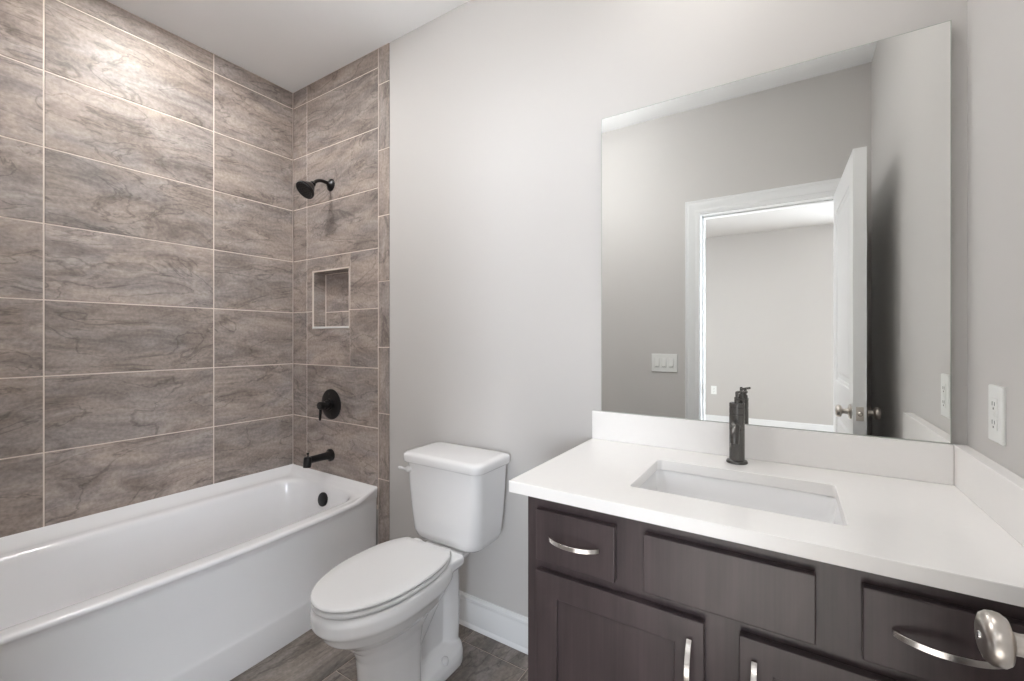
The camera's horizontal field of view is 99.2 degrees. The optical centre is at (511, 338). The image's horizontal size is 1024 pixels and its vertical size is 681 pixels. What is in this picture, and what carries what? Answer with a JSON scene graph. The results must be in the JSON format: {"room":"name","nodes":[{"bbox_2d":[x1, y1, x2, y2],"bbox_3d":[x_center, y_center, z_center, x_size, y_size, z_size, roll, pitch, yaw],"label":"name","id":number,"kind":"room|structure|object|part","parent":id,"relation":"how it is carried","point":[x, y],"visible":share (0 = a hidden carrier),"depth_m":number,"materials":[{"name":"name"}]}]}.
{"room":"bathroom","nodes":[
{"label":"bathroom","id":0,"kind":"room"},
{"bbox_2d":[0,0,292,537],"bbox_3d":[-1.789,-0.166,2.046,0.150,2.842,1.795,0,0,32],"label":"wall","id":1,"kind":"structure","parent":0,"point":[146,173],"depth_m":1.99,"materials":[{"name":"tile"}]},
{"bbox_2d":[106,0,469,92],"bbox_3d":[-0.500,-1.562,1.226,3.205,0.150,1.795,0,0,32],"label":"ceiling","id":2,"kind":"structure","parent":0,"point":[292,45],"depth_m":2.08,"materials":[{"name":"paint"}]},
{"bbox_2d":[230,624,527,680],"bbox_3d":[-0.500,1.306,1.226,3.205,0.100,1.795,0,0,32],"label":"floor","id":3,"kind":"structure","parent":0,"point":[307,657],"depth_m":1.68,"materials":[{"name":"tile"}]},
{"bbox_2d":[0,464,377,680],"bbox_3d":[-1.390,1.005,1.780,0.806,0.500,1.514,0,0,32],"label":"bathtub","id":4,"kind":"object","parent":3,"relation":"on","point":[209,582],"visible":0.97,"depth_m":1.69,"materials":[{"name":"white ceramic"}]},
{"bbox_2d":[310,442,509,680],"bbox_3d":[-0.367,0.861,1.573,0.404,0.790,0.737,0,0,32],"label":"toilet","id":5,"kind":"object","parent":3,"relation":"on","point":[393,604],"visible":1,"depth_m":1.57,"materials":[{"name":"white ceramic"}]},
{"bbox_3d":[-0.441,0.780,1.457,0.324,0.015,0.462,0,0,32],"label":"seat lid","id":6,"kind":"part","parent":5,"relation":"part of","materials":[{"name":"white plastic"}]},
{"bbox_3d":[-0.441,0.799,1.458,0.322,0.015,0.460,0,0,32],"label":"seat","id":7,"kind":"part","parent":5,"relation":"part of","materials":[{"name":"white plastic"}]},
{"bbox_3d":[-0.377,1.033,1.558,0.331,0.444,0.698,0,0,32],"label":"bowl","id":8,"kind":"part","parent":5,"relation":"part of","materials":[{"name":"white ceramic"}]},
{"bbox_3d":[-0.438,0.533,1.784,0.057,0.027,0.022,0,0,16],"label":"flush lever","id":9,"kind":"part","parent":5,"relation":"part of","materials":[{"name":"white plastic"}]},
{"bbox_3d":[-0.232,0.486,1.786,0.404,0.041,0.232,0,0,32],"label":"tank lid","id":10,"kind":"part","parent":5,"relation":"part of","materials":[{"name":"white ceramic"}]},
{"bbox_3d":[-0.230,0.663,1.789,0.378,0.320,0.210,0,0,32],"label":"tank","id":11,"kind":"part","parent":5,"relation":"part of","materials":[{"name":"white ceramic"}]},
{"bbox_2d":[528,496,1023,680],"bbox_3d":[0.569,0.825,1.079,0.942,0.861,0.592,0,0,32],"label":"vanity cabinet","id":12,"kind":"object","parent":3,"relation":"on","point":[611,597],"visible":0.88,"depth_m":0.88,"materials":[{"name":"brown wood"}]},
{"bbox_3d":[0.138,0.487,1.023,0.131,0.010,0.033,0,0,32],"label":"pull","id":13,"kind":"part","parent":12,"relation":"part of","materials":[{"name":"silver metal"}]},
{"bbox_3d":[0.150,0.489,1.046,0.203,0.126,0.019,0,0,32],"label":"drawer","id":14,"kind":"part","parent":12,"relation":"part of","materials":[{"name":"brown wood"}]},
{"bbox_3d":[0.231,0.853,0.999,0.282,0.441,0.008,0,0,32],"label":"door panel","id":15,"kind":"part","parent":12,"relation":"part of","materials":[{"name":"brown wood"}]},
{"bbox_3d":[0.229,0.853,0.996,0.390,0.549,0.019,0,0,32],"label":"door","id":16,"kind":"part","parent":12,"relation":"part of","materials":[{"name":"brown wood"}]},
{"bbox_3d":[0.357,0.681,0.883,0.010,0.131,0.033,0,0,32],"label":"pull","id":17,"kind":"part","parent":12,"relation":"part of","materials":[{"name":"silver metal"}]},
{"bbox_3d":[0.421,0.489,0.874,0.309,0.126,0.019,0,0,32],"label":"false drawer","id":18,"kind":"part","parent":12,"relation":"part of","materials":[{"name":"brown wood"}]},
{"bbox_3d":[0.455,0.681,0.821,0.010,0.131,0.033,0,0,32],"label":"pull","id":19,"kind":"part","parent":12,"relation":"part of","materials":[{"name":"silver metal"}]},
{"bbox_2d":[509,410,1023,606],"bbox_3d":[0.559,0.328,1.097,0.978,0.130,0.576,0,0,32],"label":"countertop","id":20,"kind":"structure","parent":12,"relation":"on","point":[945,516],"depth_m":0.99,"materials":[{"name":"white stone"}]},
{"bbox_2d":[726,391,747,464],"bbox_3d":[0.643,0.258,1.252,0.057,0.211,0.122,0,0,32],"label":"faucet","id":21,"kind":"object","parent":20,"relation":"on","point":[736,408],"visible":1,"depth_m":1.26,"materials":[{"name":"black metal"}]},
{"bbox_3d":[0.635,0.267,1.239,0.025,0.059,0.091,0,0,32],"label":"spout","id":22,"kind":"part","parent":21,"relation":"part of","materials":[{"name":"black metal"}]},
{"bbox_3d":[0.669,0.174,1.285,0.035,0.043,0.033,0,0,-6],"label":"handle","id":23,"kind":"part","parent":21,"relation":"part of","materials":[{"name":"black metal"}]},
{"bbox_2d":[639,470,842,524],"bbox_3d":[0.545,0.471,1.078,0.464,0.154,0.316,0,0,32],"label":"undermount sink","id":24,"kind":"object","parent":20,"relation":"in","point":[824,508],"visible":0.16,"depth_m":1.18,"materials":[{"name":"white ceramic"}]},
{"bbox_3d":[0.613,0.853,0.751,0.392,0.549,0.019,0,0,32],"label":"door","id":25,"kind":"part","parent":12,"relation":"part of","materials":[{"name":"brown wood"}]},
{"bbox_3d":[0.693,0.489,0.701,0.203,0.126,0.019,0,0,32],"label":"drawer","id":26,"kind":"part","parent":12,"relation":"part of","materials":[{"name":"brown wood"}]},
{"bbox_3d":[0.680,0.487,0.678,0.131,0.010,0.033,0,0,32],"label":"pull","id":27,"kind":"part","parent":12,"relation":"part of","materials":[{"name":"silver metal"}]},
{"bbox_2d":[293,0,966,616],"bbox_3d":[-0.059,-0.166,1.920,3.205,2.842,0.151,0,0,32],"label":"wall","id":28,"kind":"structure","parent":0,"point":[447,281],"depth_m":1.86,"materials":[{"name":"paint"}]},
{"bbox_2d":[296,179,334,198],"bbox_3d":[-1.065,-0.820,2.356,0.104,0.146,0.195,0,0,32],"label":"shower","id":29,"kind":"object","parent":28,"relation":"attached to","point":[306,189],"visible":1,"depth_m":2.32,"materials":[{"name":"black metal"}]},
{"bbox_3d":[-1.045,-0.851,2.388,0.019,0.048,0.113,0,0,32],"label":"arm","id":30,"kind":"part","parent":29,"relation":"part of","materials":[{"name":"black metal"}]},
{"bbox_2d":[303,449,334,467],"bbox_3d":[-1.057,0.648,2.369,0.068,0.079,0.163,0,0,32],"label":"tub spout","id":31,"kind":"object","parent":28,"relation":"attached to","point":[329,455],"visible":1,"depth_m":2.35,"materials":[{"name":"black metal"}]},
{"bbox_2d":[303,456,311,467],"bbox_3d":[-1.089,0.658,2.319,0.043,0.059,0.045,0,0,32],"label":"outlet","id":32,"kind":"object","parent":31,"relation":"attached to","point":[307,461],"depth_m":2.30,"materials":[{"name":"black metal"}]},
{"bbox_2d":[317,389,340,420],"bbox_3d":[-1.029,0.366,2.401,0.170,0.170,0.080,0,0,32],"label":"shower valve","id":33,"kind":"object","parent":28,"relation":"attached to","point":[330,404],"visible":1,"depth_m":2.40,"materials":[{"name":"black metal"}]},
{"bbox_3d":[-1.045,0.397,2.377,0.017,0.100,0.018,0,0,32],"label":"lever","id":34,"kind":"part","parent":33,"relation":"part of","materials":[{"name":"black metal"}]},
{"bbox_2d":[312,326,348,328],"bbox_3d":[-0.997,-0.062,2.478,0.330,0.011,0.087,0,0,32],"label":"niche shelf","id":35,"kind":"object","parent":28,"relation":"attached to","point":[313,327],"depth_m":2.44,"materials":[{"name":"white stone"}]},
{"bbox_2d":[459,590,527,654],"bbox_3d":[-0.148,1.190,1.878,1.121,0.131,0.024,0,0,32],"label":"baseboard","id":36,"kind":"structure","parent":28,"relation":"attached to","point":[505,626],"depth_m":1.83,"materials":[{"name":"white paint"}]},
{"bbox_2d":[592,410,953,484],"bbox_3d":[0.696,0.313,1.339,0.948,0.100,0.020,0,0,32],"label":"backsplash","id":37,"kind":"structure","parent":28,"relation":"attached to","point":[933,462],"depth_m":1.25,"materials":[{"name":"white stone"}]},
{"bbox_2d":[601,20,951,443],"bbox_3d":[0.712,-0.265,1.336,0.914,1.055,0.016,0,0,32],"label":"wall mirror","id":38,"kind":"object","parent":28,"relation":"attached to","point":[782,237],"visible":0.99,"depth_m":1.26,"materials":[{"name":"clear glass"}]},
{"bbox_2d":[967,0,1023,478],"bbox_3d":[0.822,-0.166,0.457,0.150,2.842,1.675,0,0,32],"label":"wall","id":39,"kind":"structure","parent":0,"point":[995,28],"depth_m":0.94,"materials":[{"name":"paint"}]},
{"bbox_2d":[988,384,1005,445],"bbox_3d":[1.022,0.160,0.920,0.009,0.120,0.074,0,0,32],"label":"wall outlet","id":40,"kind":"object","parent":39,"relation":"attached to","point":[996,394],"visible":1,"depth_m":0.91,"materials":[{"name":"white plastic"}]},
{"bbox_2d":[990,397,997,430],"bbox_3d":[1.020,0.160,0.922,0.002,0.067,0.034,0,0,32],"label":"receptacle","id":41,"kind":"object","parent":40,"relation":"attached to","point":[993,400],"depth_m":0.92,"materials":[{"name":"white plastic"}]},
{"bbox_3d":[-0.945,-0.165,0.526,3.205,2.842,0.125,0,0,32],"label":"wall","id":42,"kind":"structure","parent":0,"visible":0},
{"bbox_2d":[974,609,1023,669],"bbox_3d":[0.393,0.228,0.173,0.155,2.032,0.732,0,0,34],"label":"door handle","id":43,"kind":"structure","parent":42,"relation":"in","point":[996,641],"depth_m":0.44,"materials":[{"name":"silver metal"}]}
]}

